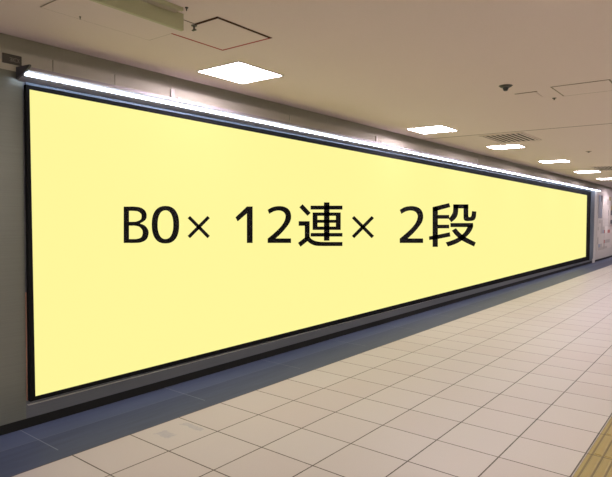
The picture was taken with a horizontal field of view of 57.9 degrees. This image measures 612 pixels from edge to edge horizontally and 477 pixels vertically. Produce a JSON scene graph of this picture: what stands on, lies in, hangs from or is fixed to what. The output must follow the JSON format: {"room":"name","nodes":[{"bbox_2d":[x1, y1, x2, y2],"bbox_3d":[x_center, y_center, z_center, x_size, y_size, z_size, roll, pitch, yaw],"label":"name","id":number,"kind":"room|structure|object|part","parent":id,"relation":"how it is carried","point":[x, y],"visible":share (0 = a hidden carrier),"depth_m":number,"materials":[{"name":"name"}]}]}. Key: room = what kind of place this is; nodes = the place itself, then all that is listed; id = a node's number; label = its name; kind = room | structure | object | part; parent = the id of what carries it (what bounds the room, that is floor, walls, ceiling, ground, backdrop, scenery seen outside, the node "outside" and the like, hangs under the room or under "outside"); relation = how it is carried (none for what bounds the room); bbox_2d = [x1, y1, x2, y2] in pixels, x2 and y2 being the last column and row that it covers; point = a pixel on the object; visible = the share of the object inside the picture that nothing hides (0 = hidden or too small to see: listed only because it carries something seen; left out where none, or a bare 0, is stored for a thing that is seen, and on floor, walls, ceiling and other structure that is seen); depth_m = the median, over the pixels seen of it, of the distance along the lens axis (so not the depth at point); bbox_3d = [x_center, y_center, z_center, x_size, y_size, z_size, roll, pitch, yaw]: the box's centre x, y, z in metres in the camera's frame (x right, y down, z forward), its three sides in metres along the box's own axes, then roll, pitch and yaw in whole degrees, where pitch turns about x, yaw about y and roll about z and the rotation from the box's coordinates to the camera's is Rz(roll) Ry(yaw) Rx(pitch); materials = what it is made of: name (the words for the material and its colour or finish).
{"room":"metro station","nodes":[
{"label":"metro station","id":0,"kind":"room"},
{"bbox_2d":[0,257,611,476],"bbox_3d":[6.812,1.054,12.491,3.168,0.020,40.000,2,3,38],"label":"floor","id":1,"kind":"structure","parent":0,"point":[521,386],"depth_m":4.30,"materials":[{"name":"beige tile"}]},
{"bbox_2d":[0,0,611,186],"bbox_3d":[8.212,-1.697,11.300,6.620,0.300,40.000,2,3,38],"label":"ceiling","id":2,"kind":"structure","parent":0,"point":[396,66],"depth_m":4.06,"materials":[{"name":"beige paint"}]},
{"bbox_2d":[40,0,194,39],"bbox_3d":[-1.072,-1.298,3.231,0.490,0.004,0.730,2,3,38],"label":"ceiling hatch","id":3,"kind":"object","parent":2,"relation":"attached to","point":[89,11],"visible":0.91,"depth_m":3.26,"materials":[{"name":"brown"}]},
{"bbox_2d":[90,0,183,30],"bbox_3d":[-1.302,-1.218,2.380,0.098,0.096,2.005,2,3,38],"label":"box","id":4,"kind":"object","parent":2,"relation":"hanging from","point":[162,12],"visible":1,"depth_m":3.01,"materials":[{"name":"beige paint"}]},
{"bbox_3d":[-1.318,-1.258,2.350,0.060,0.014,1.940,2,3,38],"label":"rail","id":5,"kind":"part","parent":4,"relation":"part of","materials":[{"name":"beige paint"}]},
{"bbox_3d":[-1.289,-1.254,2.328,0.015,0.020,1.940,2,3,38],"label":"rail","id":6,"kind":"part","parent":4,"relation":"part of","materials":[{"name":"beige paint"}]},
{"bbox_2d":[171,16,271,50],"bbox_3d":[-0.550,-1.306,3.552,0.465,0.004,0.480,2,3,38],"label":"ceiling hatch","id":7,"kind":"object","parent":2,"relation":"attached to","point":[219,33],"visible":1,"depth_m":3.54,"materials":[{"name":"brown"}]},
{"bbox_2d":[196,61,283,83],"bbox_3d":[-0.532,-1.344,4.503,0.484,0.006,0.524,2,3,38],"label":"recessed light","id":8,"kind":"object","parent":2,"relation":"in","point":[240,72],"visible":1,"depth_m":4.47,"materials":[{"name":"white plastic"}]},
{"bbox_2d":[407,125,457,133],"bbox_3d":[1.671,-1.440,7.322,0.504,0.006,0.524,2,3,38],"label":"recessed light","id":9,"kind":"object","parent":2,"relation":"in","point":[440,128],"visible":1,"depth_m":7.29,"materials":[{"name":"white plastic"}]},
{"bbox_2d":[485,144,524,148],"bbox_3d":[3.260,-1.496,9.024,0.514,0.006,0.444,2,3,38],"label":"recessed light","id":10,"kind":"object","parent":2,"relation":"in","point":[512,145],"visible":1,"depth_m":8.97,"materials":[{"name":"white plastic"}]},
{"bbox_2d":[489,145,522,148],"bbox_3d":[3.260,-1.496,9.024,0.490,0.004,0.420,2,3,38],"label":"diffuser","id":11,"kind":"object","parent":10,"relation":"attached to","point":[499,146],"depth_m":8.97,"materials":[{"name":"white plastic"}]},
{"bbox_2d":[499,84,512,90],"bbox_3d":[1.751,-1.318,4.849,0.118,0.044,0.118,2,3,38],"label":"smoke detector","id":12,"kind":"object","parent":2,"relation":"attached to","point":[505,87],"visible":1,"depth_m":4.82,"materials":[{"name":"grey plastic"}]},
{"bbox_2d":[479,132,540,142],"bbox_3d":[2.970,-1.454,8.007,0.600,0.010,0.900,2,3,38],"label":"ceiling vent","id":13,"kind":"object","parent":2,"relation":"in","point":[520,136],"visible":1,"depth_m":7.97,"materials":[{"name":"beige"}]},
{"bbox_2d":[517,91,542,98],"bbox_3d":[2.107,-1.349,5.205,0.200,0.004,0.260,2,3,38],"label":"ceiling plate","id":14,"kind":"object","parent":2,"relation":"attached to","point":[526,95],"visible":1,"depth_m":5.21,"materials":[{"name":"brown"}]},
{"bbox_2d":[538,160,570,162],"bbox_3d":[5.072,-1.572,11.287,0.524,0.006,0.424,2,3,38],"label":"recessed light","id":15,"kind":"object","parent":2,"relation":"in","point":[551,161],"visible":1,"depth_m":11.27,"materials":[{"name":"white plastic"}]},
{"bbox_2d":[551,79,611,95],"bbox_3d":[2.481,-1.334,4.912,0.470,0.004,0.460,2,3,38],"label":"ceiling hatch","id":16,"kind":"object","parent":2,"relation":"attached to","point":[602,85],"visible":1,"depth_m":4.90,"materials":[{"name":"brown"}]},
{"bbox_2d":[573,171,599,172],"bbox_3d":[6.984,-1.655,13.726,0.524,0.006,0.524,2,3,38],"label":"recessed light","id":17,"kind":"object","parent":2,"relation":"in","point":[573,171],"visible":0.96,"depth_m":13.62,"materials":[{"name":"white plastic"}]},
{"bbox_2d":[590,166,611,170],"bbox_3d":[6.947,-1.610,12.676,0.600,0.010,1.200,2,3,38],"label":"ceiling vent","id":18,"kind":"object","parent":2,"relation":"in","point":[600,168],"visible":1,"depth_m":12.71,"materials":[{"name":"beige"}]},
{"bbox_2d":[0,68,611,425],"bbox_3d":[5.569,-0.331,13.418,0.100,2.503,40.000,2,3,38],"label":"wall","id":19,"kind":"structure","parent":0,"point":[12,263],"depth_m":3.76,"materials":[{"name":"paint"}]},
{"bbox_2d":[0,255,611,435],"bbox_3d":[5.552,0.955,13.476,0.085,0.072,40.000,2,3,38],"label":"baseboard","id":20,"kind":"structure","parent":19,"relation":"attached to","point":[43,418],"depth_m":5.16,"materials":[{"name":"black"}]},
{"bbox_2d":[24,82,594,405],"bbox_3d":[3.841,-0.186,11.108,0.033,2.241,18.654,2,3,38],"label":"advertising board","id":21,"kind":"object","parent":19,"relation":"attached to","point":[157,238],"visible":1,"depth_m":5.22,"materials":[{"name":"paper"}]},
{"bbox_3d":[3.692,0.908,10.985,0.021,0.003,18.210,2,3,38],"label":"sill","id":22,"kind":"part","parent":21,"relation":"part of","materials":[{"name":"grey ceramic"}]},
{"bbox_3d":[3.851,-1.296,11.072,0.019,0.018,18.640,2,3,38],"label":"rail","id":23,"kind":"part","parent":21,"relation":"part of","materials":[{"name":"metal"}]},
{"bbox_3d":[9.426,-0.425,18.234,0.031,2.210,0.540,2,3,38],"label":"rail","id":24,"kind":"part","parent":21,"relation":"part of","materials":[{"name":"metal"}]},
{"bbox_2d":[592,191,596,262],"bbox_3d":[9.702,-0.402,18.590,0.030,2.440,0.320,2,3,38],"label":"trim","id":25,"kind":"structure","parent":19,"relation":"attached to","point":[593,259],"depth_m":18.57,"materials":[{"name":"silver metal"}]},
{"bbox_2d":[597,220,603,250],"bbox_3d":[10.406,-0.124,19.517,0.013,1.060,1.050,2,3,38],"label":"poster","id":26,"kind":"object","parent":19,"relation":"attached to","point":[600,238],"visible":1,"depth_m":19.48,"materials":[{"name":"white paper"}]},
{"bbox_2d":[598,195,602,217],"bbox_3d":[10.276,-1.107,19.299,0.013,0.800,0.600,2,3,38],"label":"poster","id":27,"kind":"object","parent":19,"relation":"attached to","point":[600,196],"visible":1,"depth_m":19.25,"materials":[{"name":"grey paper"}]},
{"bbox_2d":[602,196,608,217],"bbox_3d":[10.878,-1.133,20.066,0.013,0.800,1.150,2,3,38],"label":"poster","id":28,"kind":"object","parent":19,"relation":"attached to","point":[605,205],"visible":1,"depth_m":20.02,"materials":[{"name":"white paper"}]},
{"bbox_2d":[603,226,611,248],"bbox_3d":[11.530,-0.073,20.956,0.013,0.820,2.400,2,3,38],"label":"poster","id":29,"kind":"object","parent":19,"relation":"attached to","point":[607,229],"visible":1,"depth_m":20.56,"materials":[{"name":"white paper"}]},
{"bbox_2d":[608,197,611,223],"bbox_3d":[11.786,-1.073,21.230,0.013,1.000,1.600,2,3,38],"label":"poster","id":30,"kind":"object","parent":19,"relation":"attached to","point":[610,198],"visible":1,"depth_m":20.79,"materials":[{"name":"white paper"}]},
{"bbox_2d":[0,33,611,189],"bbox_3d":[5.453,-0.487,13.504,0.200,2.950,40.000,2,3,38],"label":"wall","id":31,"kind":"structure","parent":0,"point":[9,42],"depth_m":5.16,"materials":[{"name":"beige paint"}]},
{"bbox_2d":[2,52,21,65],"bbox_3d":[-1.953,-1.190,3.672,0.010,0.063,0.123,2,3,38],"label":"plate","id":32,"kind":"object","parent":31,"relation":"attached to","point":[6,58],"visible":0.91,"depth_m":3.67,"materials":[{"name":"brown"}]},
{"bbox_2d":[0,48,596,188],"bbox_3d":[1.562,-1.340,8.244,0.098,0.135,26.964,2,3,38],"label":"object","id":33,"kind":"structure","parent":31,"relation":"attached to","point":[38,62],"depth_m":5.08,"materials":[{"name":"beige"}]},
{"bbox_2d":[16,64,601,191],"bbox_3d":[4.044,-1.401,11.181,0.186,0.179,19.172,2,3,38],"label":"strip light","id":34,"kind":"object","parent":31,"relation":"attached to","point":[25,73],"visible":1,"depth_m":5.00,"materials":[{"name":"white plastic"}]},
{"bbox_3d":[8.075,1.231,11.507,6.900,0.230,40.000,2,3,38],"label":"floor","id":35,"kind":"structure","parent":0,"visible":0},
{"bbox_2d":[573,417,611,476],"bbox_3d":[8.178,1.107,11.422,0.297,0.024,39.980,2,3,38],"label":"tactile paving","id":36,"kind":"object","parent":35,"relation":"on","point":[598,461],"visible":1,"depth_m":3.43,"materials":[{"name":"yellow tile"}]}
]}

